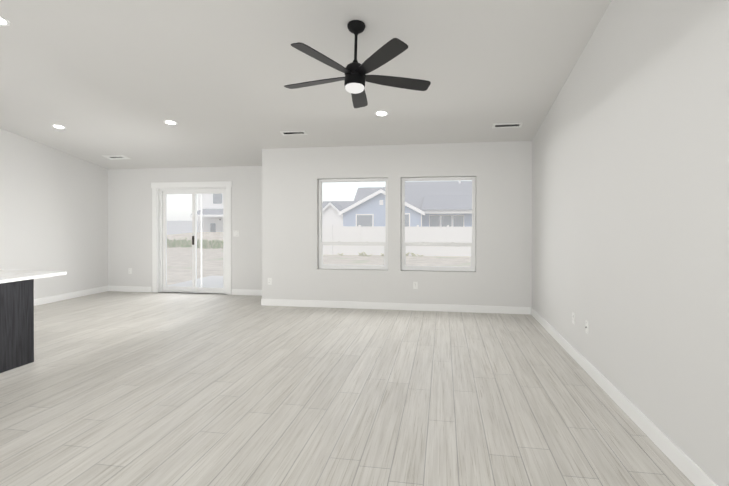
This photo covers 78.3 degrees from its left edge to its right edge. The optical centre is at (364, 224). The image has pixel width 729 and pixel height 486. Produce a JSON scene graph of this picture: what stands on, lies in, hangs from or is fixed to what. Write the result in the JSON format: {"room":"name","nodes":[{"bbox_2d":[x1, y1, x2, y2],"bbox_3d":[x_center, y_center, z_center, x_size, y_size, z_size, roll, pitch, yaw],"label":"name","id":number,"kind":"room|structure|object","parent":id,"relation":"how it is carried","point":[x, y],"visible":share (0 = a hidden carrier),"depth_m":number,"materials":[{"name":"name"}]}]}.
{"room":"empty living room","nodes":[
{"label":"empty living room","id":0,"kind":"room"},
{"bbox_2d":[0,128,107,298],"bbox_3d":[-6.362,-0.771,4.147,0.160,4.359,10.920,0,0,10],"label":"wall","id":1,"kind":"structure","parent":0,"point":[53,209],"depth_m":8.03,"materials":[{"name":"paint"}]},
{"bbox_2d":[34,286,109,305],"bbox_3d":[-6.274,1.351,4.142,0.018,0.115,10.600,0,0,10],"label":"baseboard","id":2,"kind":"structure","parent":1,"relation":"attached to","point":[40,301],"depth_m":8.38,"materials":[{"name":"white wood"}]},
{"bbox_2d":[108,166,261,294],"bbox_3d":[-3.548,0.092,9.118,3.980,2.584,0.160,0,0,10],"label":"wall","id":3,"kind":"structure","parent":0,"point":[129,218],"depth_m":9.18,"materials":[{"name":"paint"}]},
{"bbox_2d":[110,286,150,291],"bbox_3d":[-4.854,1.326,9.266,0.979,0.115,0.014,0,0,10],"label":"baseboard","id":4,"kind":"structure","parent":3,"relation":"attached to","point":[112,288],"depth_m":9.26,"materials":[{"name":"white wood"}]},
{"bbox_2d":[151,181,231,294],"bbox_3d":[-3.477,0.258,9.107,1.766,2.249,0.209,0,0,10],"label":"sliding door","id":5,"kind":"structure","parent":3,"relation":"in","point":[161,191],"depth_m":9.12,"materials":[{"name":"white plastic"}]},
{"bbox_2d":[233,231,238,236],"bbox_3d":[-2.539,0.170,8.852,0.118,0.118,0.015,0,0,10],"label":"light switch","id":6,"kind":"object","parent":3,"relation":"attached to","point":[236,233],"visible":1,"depth_m":8.85,"materials":[{"name":"white plastic"}]},
{"bbox_2d":[232,289,261,295],"bbox_3d":[-2.118,1.328,8.782,1.045,0.115,0.018,0,0,10],"label":"baseboard","id":7,"kind":"structure","parent":3,"relation":"attached to","point":[234,291],"depth_m":8.81,"materials":[{"name":"white wood"}]},
{"bbox_2d":[0,0,611,168],"bbox_3d":[-2.214,-2.086,3.409,8.585,1.962,10.920,0,0,10],"label":"ceiling","id":8,"kind":"structure","parent":0,"point":[97,79],"depth_m":5.04,"materials":[{"name":"paint"}]},
{"bbox_2d":[0,16,10,25],"bbox_3d":[-3.431,-1.915,4.183,0.194,0.038,0.192,0,0,10],"label":"recessed light","id":9,"kind":"object","parent":8,"relation":"in","point":[4,21],"visible":1,"depth_m":4.21,"materials":[{"name":"white plastic"}]},
{"bbox_2d":[51,124,65,128],"bbox_3d":[-4.734,-1.520,6.933,0.194,0.038,0.192,0,0,10],"label":"recessed light","id":10,"kind":"object","parent":8,"relation":"in","point":[58,126],"visible":0.98,"depth_m":6.92,"materials":[{"name":"white plastic"}]},
{"bbox_2d":[101,155,130,159],"bbox_3d":[-4.689,-1.278,8.459,0.440,0.047,0.238,0,0,10],"label":"ceiling vent","id":11,"kind":"object","parent":8,"relation":"in","point":[113,157],"visible":0.98,"depth_m":8.44,"materials":[{"name":"white metal"}]},
{"bbox_2d":[163,120,177,124],"bbox_3d":[-2.869,-1.515,6.624,0.194,0.038,0.192,0,0,10],"label":"recessed light","id":12,"kind":"object","parent":8,"relation":"in","point":[170,122],"visible":1,"depth_m":6.62,"materials":[{"name":"white plastic"}]},
{"bbox_2d":[280,130,307,135],"bbox_3d":[-1.093,-1.419,6.911,0.400,0.034,0.159,0,0,10],"label":"ceiling vent","id":13,"kind":"object","parent":8,"relation":"in","point":[284,133],"visible":1,"depth_m":6.90,"materials":[{"name":"white metal"}]},
{"bbox_2d":[284,20,430,107],"bbox_3d":[-0.098,-1.524,4.085,1.379,0.646,1.350,0,0,10],"label":"ceiling fan","id":14,"kind":"object","parent":8,"relation":"hanging from","point":[355,78],"visible":1,"depth_m":3.99,"materials":[{"name":"black metal"}]},
{"bbox_2d":[375,110,388,116],"bbox_3d":[0.233,-1.512,6.078,0.194,0.038,0.192,0,0,10],"label":"recessed light","id":15,"kind":"object","parent":8,"relation":"in","point":[381,113],"visible":1,"depth_m":6.07,"materials":[{"name":"white plastic"}]},
{"bbox_2d":[492,123,522,127],"bbox_3d":[2.031,-1.414,6.371,0.400,0.034,0.159,0,0,10],"label":"ceiling vent","id":16,"kind":"object","parent":8,"relation":"in","point":[508,125],"visible":1,"depth_m":6.37,"materials":[{"name":"white metal"}]},
{"bbox_2d":[0,291,694,485],"bbox_3d":[-2.214,1.512,3.428,8.585,0.200,10.920,0,0,10],"label":"floor","id":17,"kind":"structure","parent":0,"point":[113,388],"depth_m":3.56,"materials":[{"name":"grey wood"}]},
{"bbox_2d":[0,278,35,372],"bbox_3d":[-4.151,0.986,3.233,1.014,0.854,2.950,0,0,10],"label":"kitchen island","id":18,"kind":"object","parent":17,"relation":"on","point":[16,319],"depth_m":4.41,"materials":[{"name":"black wood"}]},
{"bbox_2d":[0,270,66,281],"bbox_3d":[-4.111,0.543,3.407,1.032,0.030,3.370,0,0,10],"label":"island countertop","id":19,"kind":"structure","parent":18,"relation":"on","point":[5,275],"depth_m":4.70,"materials":[{"name":"white stone"}]},
{"bbox_2d":[262,141,531,306],"bbox_3d":[0.511,0.020,7.418,4.605,2.744,0.160,0,0,10],"label":"wall","id":20,"kind":"structure","parent":0,"point":[501,172],"depth_m":7.33,"materials":[{"name":"paint"}]},
{"bbox_2d":[319,178,387,269],"bbox_3d":[-0.188,-0.016,7.588,1.202,1.527,0.087,0,0,10],"label":"window","id":21,"kind":"structure","parent":20,"relation":"in","point":[353,244],"depth_m":7.56,"materials":[{"name":"white plastic"}]},
{"bbox_2d":[261,299,529,313],"bbox_3d":[0.404,1.335,7.357,4.444,0.115,0.018,0,0,10],"label":"baseboard","id":22,"kind":"structure","parent":20,"relation":"attached to","point":[267,302],"depth_m":7.32,"materials":[{"name":"white wood"}]},
{"bbox_2d":[413,282,417,288],"bbox_3d":[0.829,0.983,7.282,0.072,0.116,0.008,0,0,10],"label":"electrical outlet","id":23,"kind":"object","parent":20,"relation":"attached to","point":[415,285],"visible":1,"depth_m":7.28,"materials":[{"name":"white plastic"}]},
{"bbox_2d":[401,177,475,270],"bbox_3d":[1.205,-0.015,7.343,1.198,1.527,0.087,0,0,10],"label":"window","id":24,"kind":"structure","parent":20,"relation":"in","point":[404,244],"depth_m":7.31,"materials":[{"name":"white plastic"}]},
{"bbox_2d":[532,0,728,485],"bbox_3d":[1.851,-0.761,2.208,0.160,4.359,9.950,0,0,10],"label":"wall","id":25,"kind":"structure","parent":0,"point":[630,202],"depth_m":3.01,"materials":[{"name":"paint"}]},
{"bbox_2d":[572,312,574,324],"bbox_3d":[2.207,0.986,4.728,0.008,0.116,0.072,0,0,10],"label":"electrical outlet","id":26,"kind":"object","parent":25,"relation":"attached to","point":[573,318],"visible":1,"depth_m":4.71,"materials":[{"name":"white plastic"}]},
{"bbox_2d":[585,320,588,333],"bbox_3d":[2.125,0.978,4.286,0.018,0.116,0.072,0,0,10],"label":"electrical outlet","id":27,"kind":"object","parent":25,"relation":"attached to","point":[587,327],"visible":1,"depth_m":4.26,"materials":[{"name":"white plastic"}]},
{"bbox_2d":[530,307,717,485],"bbox_3d":[1.765,1.361,2.234,0.015,0.115,9.630,0,0,10],"label":"baseboard","id":28,"kind":"structure","parent":25,"relation":"attached to","point":[687,466],"depth_m":3.11,"materials":[{"name":"white wood"}]},
{"label":"outside","id":29,"kind":"structure","parent":0,"visible":0},
{"bbox_2d":[167,247,470,284],"bbox_3d":[-3.748,1.917,65.822,150.000,0.400,111.440,0,0,10],"label":"ground","id":30,"kind":"structure","parent":29,"point":[177,272],"depth_m":23.62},
{"bbox_2d":[167,220,197,234],"bbox_3d":[-24.937,0.584,55.047,9.724,2.375,0.124,0,0,10],"label":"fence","id":31,"kind":"object","parent":30,"relation":"on","point":[183,228],"depth_m":54.59,"materials":[{"name":"white"}]},
{"bbox_2d":[167,276,222,287],"bbox_3d":[-2.710,1.711,10.657,3.780,0.570,3.135,0,0,10],"label":"patio slab","id":32,"kind":"object","parent":30,"relation":"on","point":[208,281],"depth_m":11.07,"materials":[{"name":"concrete"}]},
{"bbox_2d":[167,232,222,241],"bbox_3d":[-15.120,1.279,47.650,20.239,1.100,9.086,0,0,10],"label":"fence","id":33,"kind":"object","parent":30,"relation":"on","point":[210,236],"depth_m":45.73,"materials":[{"name":"white"}]},
{"bbox_2d":[190,188,222,231],"bbox_3d":[-15.261,-2.990,61.255,12.600,9.460,13.080,0,0,10],"label":"house","id":34,"kind":"structure","parent":30,"relation":"on","point":[207,199],"depth_m":58.10,"materials":[{"name":"white"}]},
{"bbox_2d":[167,237,422,256],"bbox_3d":[-8.759,1.493,34.631,26.926,0.763,12.879,0,0,10],"label":"weeds","id":35,"kind":"object","parent":30,"relation":"on","point":[218,244],"depth_m":36.99,"materials":[{"name":"green"}]},
{"bbox_2d":[322,201,352,225],"bbox_3d":[-2.732,-0.818,61.776,6.900,5.110,11.730,0,0,10],"label":"house","id":36,"kind":"structure","parent":30,"relation":"on","point":[329,209],"depth_m":56.53,"materials":[{"name":"white"}]},
{"bbox_2d":[322,225,471,255],"bbox_3d":[15.024,0.972,25.673,42.254,1.895,0.154,0,0,10],"label":"vinyl fence","id":37,"kind":"object","parent":30,"relation":"on","point":[436,233],"depth_m":27.83,"materials":[{"name":"white plastic"}]},
{"bbox_2d":[338,180,471,226],"bbox_3d":[7.930,-1.457,43.903,18.200,6.570,14.230,0,0,10],"label":"house","id":38,"kind":"structure","parent":30,"relation":"on","point":[421,211],"depth_m":38.64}
]}

